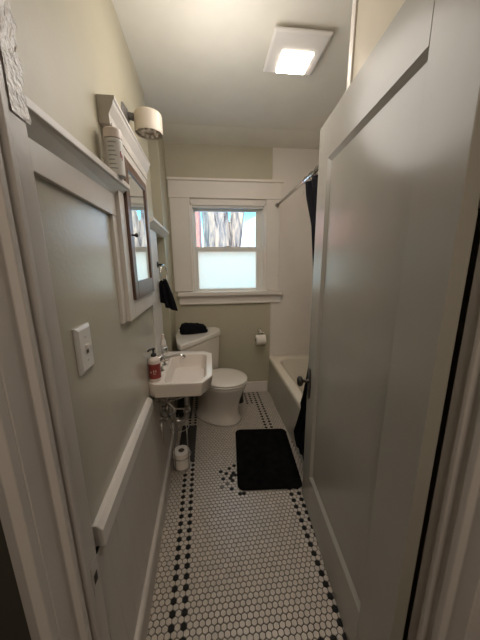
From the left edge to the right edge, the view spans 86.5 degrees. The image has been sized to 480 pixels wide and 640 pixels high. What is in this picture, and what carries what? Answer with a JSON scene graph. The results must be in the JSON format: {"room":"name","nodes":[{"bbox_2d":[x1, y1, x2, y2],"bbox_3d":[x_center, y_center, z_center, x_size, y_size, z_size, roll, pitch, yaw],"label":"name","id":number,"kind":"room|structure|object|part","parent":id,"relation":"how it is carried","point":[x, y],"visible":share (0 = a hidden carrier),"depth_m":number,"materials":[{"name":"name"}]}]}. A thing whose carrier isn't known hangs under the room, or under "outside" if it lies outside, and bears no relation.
{"room":"bathroom","nodes":[
{"label":"bathroom","id":0,"kind":"room"},
{"bbox_2d":[0,519,30,639],"bbox_3d":[-0.918,0.091,0.364,1.050,2.585,0.062,-2,12,-6],"label":"wall","id":1,"kind":"structure","parent":0,"point":[13,623],"depth_m":0.48,"materials":[{"name":"paint"}]},
{"bbox_2d":[0,372,59,639],"bbox_3d":[-0.383,0.290,0.426,0.064,2.160,0.029,6,14,28],"label":"trim","id":2,"kind":"structure","parent":1,"relation":"attached to","point":[16,517],"depth_m":0.43,"materials":[{"name":"paint"}]},
{"bbox_2d":[9,0,177,411],"bbox_3d":[-0.626,-0.164,1.502,0.187,2.595,2.313,-2,12,-8],"label":"wall","id":3,"kind":"structure","parent":0,"point":[70,52],"depth_m":0.83,"materials":[{"name":"beige paint"}]},
{"bbox_2d":[0,0,31,123],"bbox_3d":[-0.378,-0.553,0.398,0.001,0.420,0.051,-2,12,-6],"label":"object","id":4,"kind":"structure","parent":3,"relation":"attached to","point":[13,66],"depth_m":0.42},
{"bbox_2d":[0,45,109,639],"bbox_3d":[-0.382,0.286,0.513,0.059,2.130,0.173,-2,12,-6],"label":"trim","id":5,"kind":"structure","parent":3,"relation":"attached to","point":[32,361],"depth_m":0.46,"materials":[{"name":"paint"}]},
{"bbox_3d":[-0.368,0.651,0.649,0.001,0.090,0.032,-2,12,-6],"label":"strike plate","id":6,"kind":"part","parent":5,"relation":"part of","materials":[{"name":"paint"}]},
{"bbox_2d":[24,95,129,193],"bbox_3d":[-0.463,-0.452,0.752,0.089,0.084,0.657,-2,12,-6],"label":"trim","id":7,"kind":"structure","parent":3,"relation":"attached to","point":[45,131],"depth_m":0.62,"materials":[{"name":"white wood"}]},
{"bbox_2d":[103,126,125,179],"bbox_3d":[-0.457,-0.605,0.931,0.062,0.155,0.062,-2,12,-6],"label":"lotion bottle","id":8,"kind":"object","parent":7,"relation":"on","point":[113,143],"visible":0.96,"depth_m":0.91,"materials":[{"name":"white plastic"}]},
{"bbox_2d":[28,137,126,323],"bbox_3d":[-0.456,-0.197,0.741,0.022,0.550,0.705,-2,12,-8],"label":"trim","id":9,"kind":"structure","parent":3,"relation":"attached to","point":[47,166],"depth_m":0.73,"materials":[{"name":"white wood"}]},
{"bbox_2d":[72,323,93,376],"bbox_3d":[-0.435,0.081,0.724,0.023,0.133,0.084,-2,12,-6],"label":"light switch","id":10,"kind":"object","parent":3,"relation":"attached to","point":[82,341],"visible":1,"depth_m":0.70,"materials":[{"name":"white plastic"}]},
{"bbox_2d":[34,175,154,524],"bbox_3d":[-0.497,0.087,1.083,0.008,1.040,1.260,-2,12,-8],"label":"wall panel","id":11,"kind":"object","parent":3,"relation":"attached to","point":[108,401],"depth_m":0.80,"materials":[{"name":"beige paint"}]},
{"bbox_2d":[92,397,153,546],"bbox_3d":[-0.469,0.555,1.106,0.040,0.076,0.747,-2,12,-8],"label":"trim","id":12,"kind":"structure","parent":3,"relation":"attached to","point":[102,525],"depth_m":0.91,"materials":[{"name":"white wood"}]},
{"bbox_2d":[96,94,155,320],"bbox_3d":[-0.523,-0.461,1.299,0.099,0.830,0.635,-2,12,-8],"label":"medicine cabinet","id":13,"kind":"object","parent":3,"relation":"attached to","point":[132,212],"visible":0.78,"depth_m":1.15,"materials":[{"name":"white wood"}]},
{"bbox_3d":[-0.534,-0.822,1.220,0.084,0.090,0.635,-2,12,-8],"label":"crown","id":14,"kind":"part","parent":13,"relation":"part of","materials":[{"name":"white wood"}]},
{"bbox_3d":[-0.509,-0.425,1.294,0.023,0.595,0.430,-2,12,-8],"label":"mirror door","id":15,"kind":"part","parent":13,"relation":"part of","materials":[{"name":"brown wood"}]},
{"bbox_2d":[128,172,150,280],"bbox_3d":[-0.510,-0.447,1.295,0.008,0.485,0.338,-2,12,-8],"label":"mirror","id":16,"kind":"object","parent":13,"relation":"attached to","point":[137,192],"depth_m":1.29,"materials":[{"name":"white mirror"}]},
{"bbox_2d":[121,101,162,139],"bbox_3d":[-0.485,-0.995,1.265,0.189,0.126,0.150,-2,12,-6],"label":"wall light","id":17,"kind":"object","parent":3,"relation":"attached to","point":[147,120],"visible":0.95,"depth_m":1.23,"materials":[{"name":"white glass"}]},
{"bbox_3d":[-0.459,-0.984,1.278,0.134,0.094,0.134,-2,12,-6],"label":"lamp shade","id":18,"kind":"part","parent":17,"relation":"part of","materials":[{"name":"white glass"}]},
{"bbox_2d":[136,128,160,138],"bbox_3d":[-0.459,-0.948,1.286,0.126,0.024,0.126,-2,12,-6],"label":"diffuser","id":19,"kind":"object","parent":17,"relation":"attached to","point":[145,133],"depth_m":1.30,"materials":[{"name":"white glass"}]},
{"bbox_2d":[134,423,177,639],"bbox_3d":[-0.478,1.104,1.475,0.077,0.126,1.590,-2,12,-8],"label":"baseboard","id":20,"kind":"structure","parent":3,"relation":"attached to","point":[147,596],"depth_m":1.23,"materials":[{"name":"white wood"}]},
{"bbox_2d":[150,229,163,354],"bbox_3d":[-0.605,-0.143,1.818,0.030,0.980,0.330,-2,12,-8],"label":"trim","id":21,"kind":"structure","parent":3,"relation":"attached to","point":[157,317],"depth_m":1.80,"materials":[{"name":"white wood"}]},
{"bbox_2d":[149,217,168,237],"bbox_3d":[-0.619,-0.675,1.903,0.085,0.055,0.720,-2,12,-8],"label":"trim","id":22,"kind":"structure","parent":3,"relation":"attached to","point":[161,232],"depth_m":1.81,"materials":[{"name":"white wood"}]},
{"bbox_2d":[157,262,166,281],"bbox_3d":[-0.587,-0.356,1.897,0.051,0.152,0.128,1,12,5],"label":"towel ring","id":23,"kind":"object","parent":3,"relation":"attached to","point":[158,264],"visible":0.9,"depth_m":1.87,"materials":[{"name":"metal"}]},
{"bbox_2d":[159,279,177,310],"bbox_3d":[-0.557,-0.186,1.923,0.156,0.243,0.065,4,13,19],"label":"washcloth","id":24,"kind":"object","parent":23,"relation":"hanging from","point":[166,296],"visible":0.88,"depth_m":1.91,"materials":[{"name":"black fabric"}]},
{"bbox_2d":[149,346,211,455],"bbox_3d":[-0.388,0.556,1.815,0.398,0.720,0.590,-2,12,-6],"label":"sink","id":25,"kind":"object","parent":3,"relation":"attached to","point":[184,374],"visible":0.88,"depth_m":1.74,"materials":[{"name":"ceramic"}]},
{"bbox_2d":[147,348,161,381],"bbox_3d":[-0.506,0.260,1.508,0.069,0.201,0.069,-2,12,-6],"label":"soap dispenser","id":26,"kind":"object","parent":25,"relation":"on","point":[154,365],"visible":1,"depth_m":1.49,"materials":[{"name":"white plastic"}]},
{"bbox_2d":[157,355,164,371],"bbox_3d":[-0.517,0.279,1.647,0.053,0.106,0.053,-2,12,-6],"label":"faucet","id":27,"kind":"object","parent":25,"relation":"on","point":[161,357],"depth_m":1.64,"materials":[{"name":"silver metal"}]},
{"bbox_2d":[161,334,165,355],"bbox_3d":[-0.572,0.190,1.904,0.038,0.171,0.038,-2,12,-6],"label":"toiletry bottle","id":28,"kind":"object","parent":25,"relation":"on","point":[163,341],"visible":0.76,"depth_m":1.88,"materials":[{"name":"white plastic"}]},
{"bbox_2d":[161,346,168,360],"bbox_3d":[-0.539,0.239,1.831,0.053,0.106,0.053,-2,12,-6],"label":"faucet","id":29,"kind":"object","parent":25,"relation":"on","point":[164,349],"depth_m":1.81,"materials":[{"name":"silver metal"}]},
{"bbox_3d":[-0.442,0.546,1.631,0.195,0.210,0.032,-2,12,-6],"label":"support rod","id":30,"kind":"part","parent":25,"relation":"part of","materials":[{"name":"silver metal"}]},
{"bbox_2d":[162,353,185,365],"bbox_3d":[-0.462,0.267,1.754,0.181,0.083,0.052,-2,12,-6],"label":"faucet","id":31,"kind":"object","parent":25,"relation":"on","point":[183,356],"depth_m":1.74,"materials":[{"name":"silver metal"}]},
{"bbox_2d":[149,351,211,397],"bbox_3d":[-0.388,0.372,1.775,0.394,0.132,0.590,-2,12,-6],"label":"basin","id":32,"kind":"object","parent":25,"relation":"in","point":[190,376],"depth_m":1.73,"materials":[{"name":"ceramic"}]},
{"bbox_2d":[95,397,173,639],"bbox_3d":[-0.492,0.852,1.419,0.073,0.642,1.590,-2,12,-8],"label":"wall","id":33,"kind":"structure","parent":0,"point":[123,561],"depth_m":1.02,"materials":[{"name":"white paint"}]},
{"bbox_2d":[164,143,272,390],"bbox_3d":[-0.295,-0.442,2.722,1.240,2.655,0.140,-2,12,-6],"label":"wall","id":34,"kind":"structure","parent":0,"point":[238,323],"depth_m":2.71,"materials":[{"name":"beige paint"}]},
{"bbox_2d":[166,177,283,304],"bbox_3d":[-0.126,-0.777,2.633,1.135,1.209,0.192,-2,12,-6],"label":"window","id":35,"kind":"structure","parent":34,"relation":"in","point":[227,274],"depth_m":2.61,"materials":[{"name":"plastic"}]},
{"bbox_3d":[-0.132,-0.753,2.592,1.087,0.905,0.020,-2,12,-6],"label":"casing","id":36,"kind":"part","parent":35,"relation":"part of","materials":[{"name":"white wood"}]},
{"bbox_3d":[-0.135,-1.266,2.479,1.100,0.143,0.024,-2,12,-6],"label":"head casing","id":37,"kind":"part","parent":35,"relation":"part of","materials":[{"name":"white wood"}]},
{"bbox_3d":[-0.130,-1.270,2.470,1.123,0.175,0.040,-2,12,-6],"label":"cap molding","id":38,"kind":"part","parent":35,"relation":"part of","materials":[{"name":"white wood"}]},
{"bbox_3d":[-0.130,-0.527,2.705,0.621,0.397,0.004,-2,12,-6],"label":"frosted pane","id":39,"kind":"part","parent":35,"relation":"part of","materials":[{"name":"white glass"}]},
{"bbox_3d":[-0.128,-0.932,2.655,0.721,0.429,0.033,-2,12,-6],"label":"sash","id":40,"kind":"part","parent":35,"relation":"part of","materials":[{"name":"plastic"}]},
{"bbox_3d":[-0.120,-0.735,2.684,0.724,0.858,0.092,-2,12,-6],"label":"frame","id":41,"kind":"part","parent":35,"relation":"part of","materials":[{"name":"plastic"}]},
{"bbox_3d":[-0.120,-0.540,2.703,0.717,0.452,0.032,-2,12,-6],"label":"sash","id":42,"kind":"part","parent":35,"relation":"part of","materials":[{"name":"glass"}]},
{"bbox_2d":[162,124,319,148],"bbox_3d":[0.143,-1.645,2.308,1.900,0.035,0.260,-2,12,-6],"label":"trim","id":43,"kind":"structure","parent":34,"relation":"attached to","point":[172,133],"depth_m":2.29,"materials":[{"name":"beige paint"}]},
{"bbox_2d":[243,381,266,392],"bbox_3d":[-0.188,0.787,2.921,1.015,0.128,0.018,-2,12,-6],"label":"baseboard","id":44,"kind":"structure","parent":34,"relation":"attached to","point":[255,386],"depth_m":2.95,"materials":[{"name":"white wood"}]},
{"bbox_2d":[255,328,266,340],"bbox_3d":[0.228,0.159,2.802,0.134,0.125,0.076,-2,12,-6],"label":"paper holder","id":45,"kind":"object","parent":34,"relation":"attached to","point":[259,330],"visible":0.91,"depth_m":2.78,"materials":[{"name":"silver metal"}]},
{"bbox_2d":[255,334,265,344],"bbox_3d":[0.224,0.217,2.785,0.106,0.114,0.114,-2,12,-6],"label":"toilet paper roll","id":46,"kind":"object","parent":45,"relation":"hanging from","point":[260,339],"visible":0.96,"depth_m":2.74,"materials":[{"name":"paper"}]},
{"bbox_2d":[112,0,352,131],"bbox_3d":[0.149,-1.495,1.343,2.290,0.080,2.400,-2,12,-6],"label":"ceiling","id":47,"kind":"structure","parent":0,"point":[196,62],"depth_m":1.45,"materials":[{"name":"white paint"}]},
{"bbox_2d":[263,26,333,75],"bbox_3d":[0.296,-1.441,1.372,0.295,0.040,0.290,-2,12,-6],"label":"recessed light","id":48,"kind":"object","parent":47,"relation":"in","point":[298,51],"visible":1,"depth_m":1.34,"materials":[{"name":"white plastic"}]},
{"bbox_3d":[0.301,-1.435,1.425,0.165,0.005,0.150,-2,12,-6],"label":"light panel","id":49,"kind":"part","parent":48,"relation":"part of","materials":[{"name":"white plastic"}]},
{"bbox_2d":[146,391,346,639],"bbox_3d":[0.322,1.067,1.916,1.990,0.004,2.400,-2,12,-6],"label":"floor","id":50,"kind":"structure","parent":0,"point":[234,563],"depth_m":1.30,"materials":[{"name":"white tile"}]},
{"bbox_2d":[170,421,191,472],"bbox_3d":[-0.428,0.916,1.851,0.138,0.332,0.138,-2,12,-6],"label":"stand","id":51,"kind":"object","parent":50,"relation":"on","point":[189,467],"visible":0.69,"depth_m":1.83,"materials":[{"name":"silver metal"}]},
{"bbox_2d":[173,445,189,470],"bbox_3d":[-0.427,1.009,1.872,0.116,0.125,0.116,-2,12,-6],"label":"paper roll","id":52,"kind":"object","parent":51,"relation":"on","point":[181,451],"visible":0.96,"depth_m":1.83,"materials":[{"name":"paper"}]},
{"bbox_3d":[-0.426,1.075,1.886,0.135,0.006,0.135,-2,12,-6],"label":"plate","id":53,"kind":"part","parent":51,"relation":"part of","materials":[{"name":"silver metal"}]},
{"bbox_2d":[177,397,191,418],"bbox_3d":[-0.536,0.807,2.479,0.154,0.280,0.154,-2,12,-6],"label":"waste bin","id":54,"kind":"object","parent":50,"relation":"on","point":[180,401],"visible":0.2,"depth_m":2.43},
{"bbox_2d":[179,425,196,461],"bbox_3d":[-0.437,1.020,2.136,0.134,0.006,0.457,-2,12,-6],"label":"floor mat","id":55,"kind":"object","parent":50,"relation":"on","point":[191,431],"visible":0.72,"depth_m":2.17,"materials":[{"name":"black"}]},
{"bbox_2d":[175,327,247,426],"bbox_3d":[-0.276,0.537,2.484,0.658,0.803,0.673,-2,12,-6],"label":"toilet","id":56,"kind":"object","parent":50,"relation":"on","point":[218,406],"visible":0.67,"depth_m":2.34,"materials":[{"name":"ceramic"}]},
{"bbox_2d":[179,322,207,334],"bbox_3d":[-0.462,0.071,2.508,0.278,0.100,0.182,-4,13,-17],"label":"folded towel","id":57,"kind":"object","parent":56,"relation":"on","point":[186,328],"visible":1,"depth_m":2.44,"materials":[{"name":"black fabric"}]},
{"bbox_3d":[-0.396,0.359,2.466,0.409,0.360,0.584,-2,12,-6],"label":"tank","id":58,"kind":"part","parent":56,"relation":"part of","materials":[{"name":"ceramic"}]},
{"bbox_3d":[-0.395,0.165,2.416,0.430,0.045,0.622,-2,12,-6],"label":"tank lid","id":59,"kind":"part","parent":56,"relation":"part of","materials":[{"name":"ceramic"}]},
{"bbox_3d":[-0.202,0.749,2.445,0.557,0.404,0.380,6,14,28],"label":"bowl","id":60,"kind":"part","parent":56,"relation":"part of","materials":[{"name":"ceramic"}]},
{"bbox_3d":[-0.142,0.549,2.368,0.419,0.017,0.412,-2,12,-6],"label":"seat","id":61,"kind":"part","parent":56,"relation":"part of","materials":[{"name":"plastic"}]},
{"bbox_3d":[-0.143,0.526,2.364,0.421,0.025,0.413,-2,12,-6],"label":"seat lid","id":62,"kind":"part","parent":56,"relation":"part of","materials":[{"name":"plastic"}]},
{"bbox_2d":[239,391,243,403],"bbox_3d":[-0.007,0.749,2.735,0.095,0.276,0.095,-2,12,-6],"label":"brush holder","id":63,"kind":"object","parent":50,"relation":"on","point":[242,397],"visible":0.12,"depth_m":2.72,"materials":[{"name":"black plastic"}]},
{"bbox_2d":[235,429,301,490],"bbox_3d":[0.190,1.044,1.977,0.447,0.015,0.628,-1,12,-1],"label":"bath mat","id":64,"kind":"object","parent":50,"relation":"on","point":[265,459],"visible":0.99,"depth_m":1.90,"materials":[{"name":"black fabric"}]},
{"bbox_2d":[269,354,308,463],"bbox_3d":[0.794,0.771,2.231,0.760,0.434,1.555,-2,12,-6],"label":"bathtub","id":65,"kind":"object","parent":50,"relation":"on","point":[284,370],"visible":0.24,"depth_m":2.50,"materials":[{"name":"white ceramic"}]},
{"bbox_2d":[269,354,308,408],"bbox_3d":[0.793,0.740,2.224,0.760,0.372,1.555,-2,12,-6],"label":"basin","id":66,"kind":"object","parent":65,"relation":"in","point":[284,370],"depth_m":2.65,"materials":[{"name":"white ceramic"}]},
{"bbox_2d":[269,147,318,356],"bbox_3d":[0.743,-0.451,2.839,0.850,2.565,0.147,-2,12,-6],"label":"wall surround","id":67,"kind":"object","parent":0,"point":[290,318],"visible":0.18,"depth_m":2.70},
{"bbox_2d":[275,166,318,206],"bbox_3d":[0.461,-0.991,1.813,0.052,0.052,1.554,-2,12,-6],"label":"shower rod","id":68,"kind":"object","parent":67,"relation":"attached to","point":[313,172],"visible":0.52,"depth_m":1.92,"materials":[{"name":"silver metal"}]},
{"bbox_2d":[294,166,317,460],"bbox_3d":[0.471,0.007,1.630,0.138,1.908,0.698,-2,12,-6],"label":"shower curtain","id":69,"kind":"object","parent":68,"relation":"hanging from","point":[311,186],"visible":0.16,"depth_m":1.70,"materials":[{"name":"black fabric"}]},
{"bbox_2d":[352,0,479,639],"bbox_3d":[0.886,-0.050,0.913,0.815,2.595,0.679,-2,12,-6],"label":"wall","id":70,"kind":"structure","parent":0,"point":[374,17],"depth_m":0.75,"materials":[{"name":"beige paint"}]},
{"bbox_2d":[347,0,357,88],"bbox_3d":[0.442,-0.104,1.191,0.010,2.590,0.031,-2,12,-6],"label":"trim","id":71,"kind":"structure","parent":70,"relation":"attached to","point":[355,2],"depth_m":0.98,"materials":[{"name":"white wood"}]},
{"label":"outside","id":72,"kind":"structure","parent":0,"visible":0},
{"bbox_3d":[-2.434,-2.060,21.409,50.000,0.300,37.000,-2,12,-6],"label":"ground","id":73,"kind":"structure","parent":72,"visible":0},
{"bbox_2d":[195,212,201,246],"bbox_3d":[-3.280,-3.540,12.222,2.800,6.500,4.030,-2,12,-6],"label":"brick house","id":74,"kind":"structure","parent":73,"relation":"on","point":[198,214],"depth_m":10.46,"materials":[{"name":"brick"}]},
{"bbox_2d":[201,212,244,246],"bbox_3d":[-0.164,-1.369,5.023,1.328,5.350,0.882,-2,12,-6],"label":"tree","id":75,"kind":"object","parent":73,"relation":"on","point":[218,231],"visible":0.26,"depth_m":4.78,"materials":[{"name":"grey plant"}]},
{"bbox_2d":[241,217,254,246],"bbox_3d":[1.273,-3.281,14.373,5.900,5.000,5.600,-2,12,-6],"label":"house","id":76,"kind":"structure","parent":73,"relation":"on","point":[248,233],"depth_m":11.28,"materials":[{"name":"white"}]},
{"bbox_3d":[0.941,0.041,0.516,0.860,2.585,0.110,-2,12,-6],"label":"wall","id":77,"kind":"structure","parent":0,"visible":0},
{"bbox_2d":[297,0,479,639],"bbox_3d":[0.420,0.198,0.999,0.110,2.062,0.876,-2,12,-6],"label":"door","id":78,"kind":"structure","parent":77,"relation":"in","point":[398,189],"depth_m":0.71,"materials":[{"name":"paint"}]},
{"bbox_3d":[0.356,0.344,1.437,0.068,0.056,0.056,-2,12,-6],"label":"knob","id":79,"kind":"part","parent":78,"relation":"part of","materials":[{"name":"metal"}]},
{"bbox_3d":[0.391,0.360,1.440,0.005,0.184,0.046,-1,12,-2],"label":"lock plate","id":80,"kind":"part","parent":78,"relation":"part of","materials":[{"name":"metal"}]},
{"bbox_3d":[0.410,0.160,1.009,0.011,1.657,0.588,-1,12,-2],"label":"molding","id":81,"kind":"part","parent":78,"relation":"part of","materials":[{"name":"paint"}]},
{"bbox_3d":[0.425,0.159,1.010,0.017,1.661,0.592,-1,12,-2],"label":"panel","id":82,"kind":"part","parent":78,"relation":"part of","materials":[{"name":"paint"}]},
{"bbox_2d":[407,243,479,639],"bbox_3d":[0.486,0.277,0.519,0.058,2.130,0.122,-2,12,-6],"label":"trim","id":83,"kind":"structure","parent":77,"relation":"attached to","point":[446,606],"depth_m":0.54,"materials":[{"name":"paint"}]}
]}

